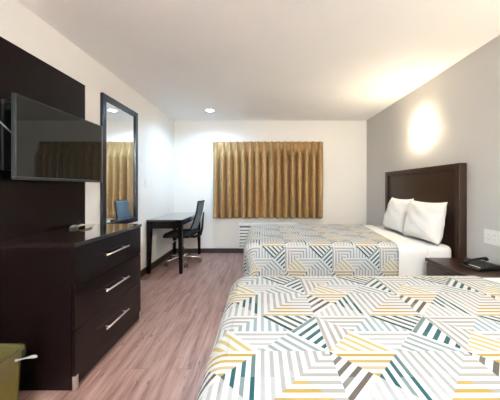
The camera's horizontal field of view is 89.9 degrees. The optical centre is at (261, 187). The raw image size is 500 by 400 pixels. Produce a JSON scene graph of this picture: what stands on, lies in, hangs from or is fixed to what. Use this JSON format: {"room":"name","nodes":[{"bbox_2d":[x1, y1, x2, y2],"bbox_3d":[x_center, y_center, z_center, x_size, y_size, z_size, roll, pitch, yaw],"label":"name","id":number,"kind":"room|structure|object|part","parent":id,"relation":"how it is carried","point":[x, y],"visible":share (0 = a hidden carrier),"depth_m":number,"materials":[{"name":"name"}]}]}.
{"room":"hotel room","nodes":[
{"label":"hotel room","id":0,"kind":"room"},
{"bbox_2d":[0,0,173,269],"bbox_3d":[-1.700,-0.024,0.830,0.120,2.467,7.900,0,0,0],"label":"wall","id":1,"kind":"structure","parent":0,"point":[19,25],"depth_m":2.78,"materials":[{"name":"white paint"}]},
{"bbox_2d":[0,36,84,240],"bbox_3d":[-1.629,0.135,1.295,0.020,2.150,1.990,0,0,0],"label":"wall panel","id":2,"kind":"object","parent":1,"relation":"attached to","point":[27,207],"visible":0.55,"depth_m":1.79,"materials":[{"name":"brown wood"}]},
{"bbox_2d":[0,93,101,181],"bbox_3d":[-1.556,-0.316,1.915,0.121,0.527,0.865,0,0,0],"label":"television","id":3,"kind":"object","parent":2,"relation":"attached to","point":[40,141],"visible":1,"depth_m":1.74,"materials":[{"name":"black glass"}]},
{"bbox_2d":[100,92,137,223],"bbox_3d":[-1.625,-0.270,2.890,0.029,1.400,0.720,0,0,0],"label":"wall mirror","id":4,"kind":"object","parent":1,"relation":"attached to","point":[119,123],"visible":0.84,"depth_m":2.83,"materials":[{"name":"paint"}]},
{"bbox_2d":[107,102,133,222],"bbox_3d":[-1.630,-0.270,2.890,0.008,1.280,0.600,0,0,0],"label":"mirror glass","id":5,"kind":"object","parent":4,"relation":"attached to","point":[120,121],"depth_m":2.85,"materials":[{"name":"silver mirror"}]},
{"bbox_2d":[141,249,172,277],"bbox_3d":[-1.634,1.163,3.495,0.012,0.095,2.330,0,0,0],"label":"baseboard","id":6,"kind":"structure","parent":1,"relation":"attached to","point":[161,259],"depth_m":3.90,"materials":[{"name":"brown wood"}]},
{"bbox_2d":[18,253,242,399],"bbox_3d":[0.155,1.260,0.830,3.830,0.100,7.900,0,0,0],"label":"floor","id":7,"kind":"structure","parent":0,"point":[165,355],"depth_m":2.00,"materials":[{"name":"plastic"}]},
{"bbox_2d":[0,344,36,399],"bbox_3d":[-1.345,1.014,1.200,0.415,0.392,0.256,0,0,0],"label":"cabinet","id":8,"kind":"object","parent":7,"relation":"on","point":[10,354],"visible":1,"depth_m":1.25,"materials":[{"name":"green plastic"}]},
{"bbox_2d":[0,224,141,391],"bbox_3d":[-1.345,0.769,1.887,0.541,0.882,0.819,0,0,0],"label":"dresser","id":9,"kind":"object","parent":7,"relation":"on","point":[67,295],"visible":1,"depth_m":1.49,"materials":[{"name":"brown laminate"}]},
{"bbox_3d":[-1.120,1.016,1.887,0.020,0.327,0.801,0,0,0],"label":"drawer","id":10,"kind":"part","parent":9,"relation":"part of","materials":[{"name":"brown laminate"}]},
{"bbox_3d":[-1.120,0.725,1.887,0.020,0.247,0.801,0,0,0],"label":"drawer","id":11,"kind":"part","parent":9,"relation":"part of","materials":[{"name":"brown laminate"}]},
{"bbox_3d":[-1.120,0.476,1.887,0.020,0.239,0.801,0,0,0],"label":"drawer","id":12,"kind":"part","parent":9,"relation":"part of","materials":[{"name":"brown laminate"}]},
{"bbox_3d":[-1.092,0.982,1.887,0.036,0.012,0.290,0,0,0],"label":"handle","id":13,"kind":"part","parent":9,"relation":"part of","materials":[{"name":"metal"}]},
{"bbox_3d":[-1.092,0.718,1.887,0.036,0.012,0.290,0,0,0],"label":"handle","id":14,"kind":"part","parent":9,"relation":"part of","materials":[{"name":"metal"}]},
{"bbox_3d":[-1.092,0.468,1.887,0.036,0.012,0.290,0,0,0],"label":"handle","id":15,"kind":"part","parent":9,"relation":"part of","materials":[{"name":"metal"}]},
{"bbox_2d":[147,212,200,273],"bbox_3d":[-1.372,0.829,4.053,0.500,0.762,1.085,0,0,0],"label":"desk","id":16,"kind":"object","parent":7,"relation":"on","point":[175,220],"visible":0.83,"depth_m":3.52,"materials":[{"name":"brown laminate"}]},
{"bbox_3d":[-1.588,0.842,3.544,0.062,0.736,0.062,0,0,0],"label":"leg","id":17,"kind":"part","parent":16,"relation":"part of","materials":[{"name":"black wood"}]},
{"bbox_3d":[-1.588,0.842,4.561,0.062,0.736,0.062,0,0,0],"label":"leg","id":18,"kind":"part","parent":16,"relation":"part of","materials":[{"name":"black wood"}]},
{"bbox_3d":[-1.156,0.842,3.544,0.062,0.736,0.062,0,0,0],"label":"leg","id":19,"kind":"part","parent":16,"relation":"part of","materials":[{"name":"black wood"}]},
{"bbox_3d":[-1.156,0.842,4.561,0.062,0.736,0.062,0,0,0],"label":"leg","id":20,"kind":"part","parent":16,"relation":"part of","materials":[{"name":"black wood"}]},
{"bbox_2d":[163,200,204,267],"bbox_3d":[-1.245,0.704,4.042,0.633,1.011,0.579,0,0,0],"label":"office chair","id":21,"kind":"object","parent":7,"relation":"on","point":[187,233],"visible":0.94,"depth_m":3.93,"materials":[{"name":"black fabric"}]},
{"bbox_3d":[-1.290,0.726,4.030,0.460,0.090,0.450,0,0,0],"label":"seat","id":22,"kind":"part","parent":21,"relation":"part of","materials":[{"name":"black fabric"}]},
{"bbox_3d":[-1.128,1.114,4.061,0.244,0.067,0.042,0,0,-12],"label":"arm","id":23,"kind":"part","parent":21,"relation":"part of","materials":[{"name":"silver metal"}]},
{"bbox_3d":[-1.020,0.430,4.028,0.183,0.463,0.441,0,0,0],"label":"frame","id":24,"kind":"part","parent":21,"relation":"part of","materials":[{"name":"black plastic"}]},
{"bbox_2d":[376,226,450,257],"bbox_3d":[0.878,0.888,3.110,1.987,0.644,1.352,0,0,0],"label":"bed","id":25,"kind":"object","parent":7,"relation":"on","point":[441,251],"visible":0.11,"depth_m":2.44,"materials":[{"name":"white fabric"}]},
{"bbox_2d":[243,224,398,276],"bbox_3d":[0.640,0.816,3.110,1.681,0.548,1.407,0,0,0],"label":"bedspread","id":26,"kind":"object","parent":25,"relation":"on","point":[269,249],"visible":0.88,"depth_m":2.42,"materials":[{"name":"multicoloured fabric"}]},
{"bbox_2d":[363,225,428,275],"bbox_3d":[1.440,0.796,3.110,0.400,0.489,1.386,0,0,0],"label":"blanket","id":27,"kind":"object","parent":25,"relation":"on","point":[413,253],"visible":0.51,"depth_m":2.43,"materials":[{"name":"fabric"}]},
{"bbox_2d":[383,197,413,233],"bbox_3d":[1.735,0.342,3.205,0.257,0.438,0.504,0,0,-3],"label":"pillow","id":28,"kind":"object","parent":25,"relation":"on","point":[394,216],"visible":0.7,"depth_m":3.09,"materials":[{"name":"white fabric"}]},
{"bbox_2d":[403,200,447,245],"bbox_3d":[1.727,0.350,2.688,0.254,0.430,0.547,0,0,-10],"label":"pillow","id":29,"kind":"object","parent":25,"relation":"on","point":[423,220],"visible":1,"depth_m":2.54,"materials":[{"name":"white fabric"}]},
{"bbox_2d":[425,258,499,277],"bbox_3d":[1.727,0.932,2.095,0.436,0.555,0.520,0,0,0],"label":"nightstand","id":30,"kind":"object","parent":7,"relation":"on","point":[435,266],"visible":0.12,"depth_m":2.11,"materials":[{"name":"brown wood"}]},
{"bbox_3d":[1.549,0.802,2.095,0.018,0.215,0.486,0,0,0],"label":"drawer","id":31,"kind":"part","parent":30,"relation":"part of","materials":[{"name":"brown wood"}]},
{"bbox_2d":[460,257,499,271],"bbox_3d":[1.794,0.618,2.048,0.254,0.074,0.174,0,0,-6],"label":"telephone","id":32,"kind":"object","parent":30,"relation":"on","point":[477,264],"visible":1,"depth_m":2.04,"materials":[{"name":"black plastic"}]},
{"bbox_3d":[0.879,0.888,0.913,1.987,0.644,1.357,0,0,0],"label":"bed","id":33,"kind":"object","parent":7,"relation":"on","visible":0},
{"bbox_2d":[196,276,499,399],"bbox_3d":[0.750,0.816,0.913,1.902,0.548,1.412,0,0,0],"label":"bedspread","id":34,"kind":"object","parent":33,"relation":"on","point":[278,337],"visible":1,"depth_m":0.89,"materials":[{"name":"multicoloured fabric"}]},
{"bbox_2d":[484,278,499,282],"bbox_3d":[1.535,0.796,0.912,0.531,0.489,1.391,0,0,0],"label":"blanket","id":35,"kind":"object","parent":33,"relation":"on","point":[497,280],"visible":0.12,"depth_m":1.51,"materials":[{"name":"fabric"}]},
{"bbox_2d":[17,0,499,120],"bbox_3d":[0.155,-1.307,0.830,3.830,0.100,7.900,0,0,0],"label":"ceiling","id":36,"kind":"structure","parent":0,"point":[241,60],"depth_m":2.25,"materials":[{"name":"paint"}]},
{"bbox_2d":[174,121,366,247],"bbox_3d":[0.155,-0.024,4.720,3.590,2.467,0.120,0,0,0],"label":"wall","id":37,"kind":"structure","parent":0,"point":[344,142],"depth_m":4.66,"materials":[{"name":"white paint"}]},
{"bbox_2d":[176,248,243,252],"bbox_3d":[0.161,1.167,4.654,3.578,0.086,0.012,0,0,0],"label":"baseboard","id":38,"kind":"structure","parent":37,"relation":"attached to","point":[186,250],"depth_m":4.65,"materials":[{"name":"brown wood"}]},
{"bbox_2d":[213,141,322,218],"bbox_3d":[0.109,-0.152,4.549,2.033,1.400,0.220,0,0,0],"label":"curtain","id":39,"kind":"object","parent":37,"relation":"attached to","point":[271,180],"visible":1,"depth_m":4.52,"materials":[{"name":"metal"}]},
{"bbox_2d":[238,222,297,247],"bbox_3d":[0.105,0.848,4.538,1.070,0.445,0.240,0,0,0],"label":"air conditioner","id":40,"kind":"object","parent":37,"relation":"attached to","point":[243,227],"visible":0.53,"depth_m":4.42,"materials":[{"name":"white plastic"}]},
{"bbox_2d":[219,218,322,219],"bbox_3d":[0.130,-0.101,4.637,1.980,1.378,0.044,0,0,0],"label":"window","id":41,"kind":"structure","parent":37,"relation":"in","point":[219,218],"depth_m":4.62,"materials":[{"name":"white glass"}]},
{"bbox_2d":[367,35,499,264],"bbox_3d":[2.010,-0.024,0.830,0.120,2.467,7.900,0,0,0],"label":"wall","id":42,"kind":"structure","parent":0,"point":[460,105],"depth_m":2.47,"materials":[{"name":"grey paint"}]},
{"bbox_2d":[411,123,427,138],"bbox_3d":[1.900,-0.680,3.050,0.098,0.156,0.250,0,0,0],"label":"wall sconce","id":43,"kind":"object","parent":42,"relation":"attached to","point":[419,130],"visible":1,"depth_m":2.97,"materials":[{"name":"glass"}]},
{"bbox_2d":[385,163,466,257],"bbox_3d":[1.912,0.485,3.095,0.072,1.450,1.440,0,0,0],"label":"headboard","id":44,"kind":"object","parent":42,"relation":"attached to","point":[441,183],"visible":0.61,"depth_m":2.61,"materials":[{"name":"brown wood"}]},
{"bbox_3d":[1.912,0.485,3.783,0.072,1.450,0.065,0,0,0],"label":"post","id":45,"kind":"part","parent":44,"relation":"part of","materials":[{"name":"brown wood"}]},
{"bbox_3d":[1.915,-0.212,3.095,0.066,0.055,1.308,0,0,0],"label":"rail","id":46,"kind":"part","parent":44,"relation":"part of","materials":[{"name":"brown wood"}]},
{"bbox_3d":[1.912,0.485,2.408,0.072,1.450,0.065,0,0,0],"label":"post","id":47,"kind":"part","parent":44,"relation":"part of","materials":[{"name":"brown wood"}]},
{"bbox_2d":[484,229,499,245],"bbox_3d":[1.945,0.415,2.111,0.010,0.120,0.138,0,0,0],"label":"wall outlet","id":48,"kind":"object","parent":42,"relation":"attached to","point":[492,237],"visible":1,"depth_m":2.10,"materials":[{"name":"white plastic"}]},
{"bbox_2d":[486,232,490,241],"bbox_3d":[1.942,0.417,2.146,0.002,0.078,0.045,0,0,0],"label":"socket","id":49,"kind":"object","parent":48,"relation":"attached to","point":[488,234],"depth_m":2.14,"materials":[{"name":"white plastic"}]},
{"bbox_2d":[492,233,496,242],"bbox_3d":[1.942,0.417,2.087,0.002,0.078,0.045,0,0,0],"label":"socket","id":50,"kind":"object","parent":48,"relation":"attached to","point":[494,235],"depth_m":2.09,"materials":[{"name":"white plastic"}]}
]}

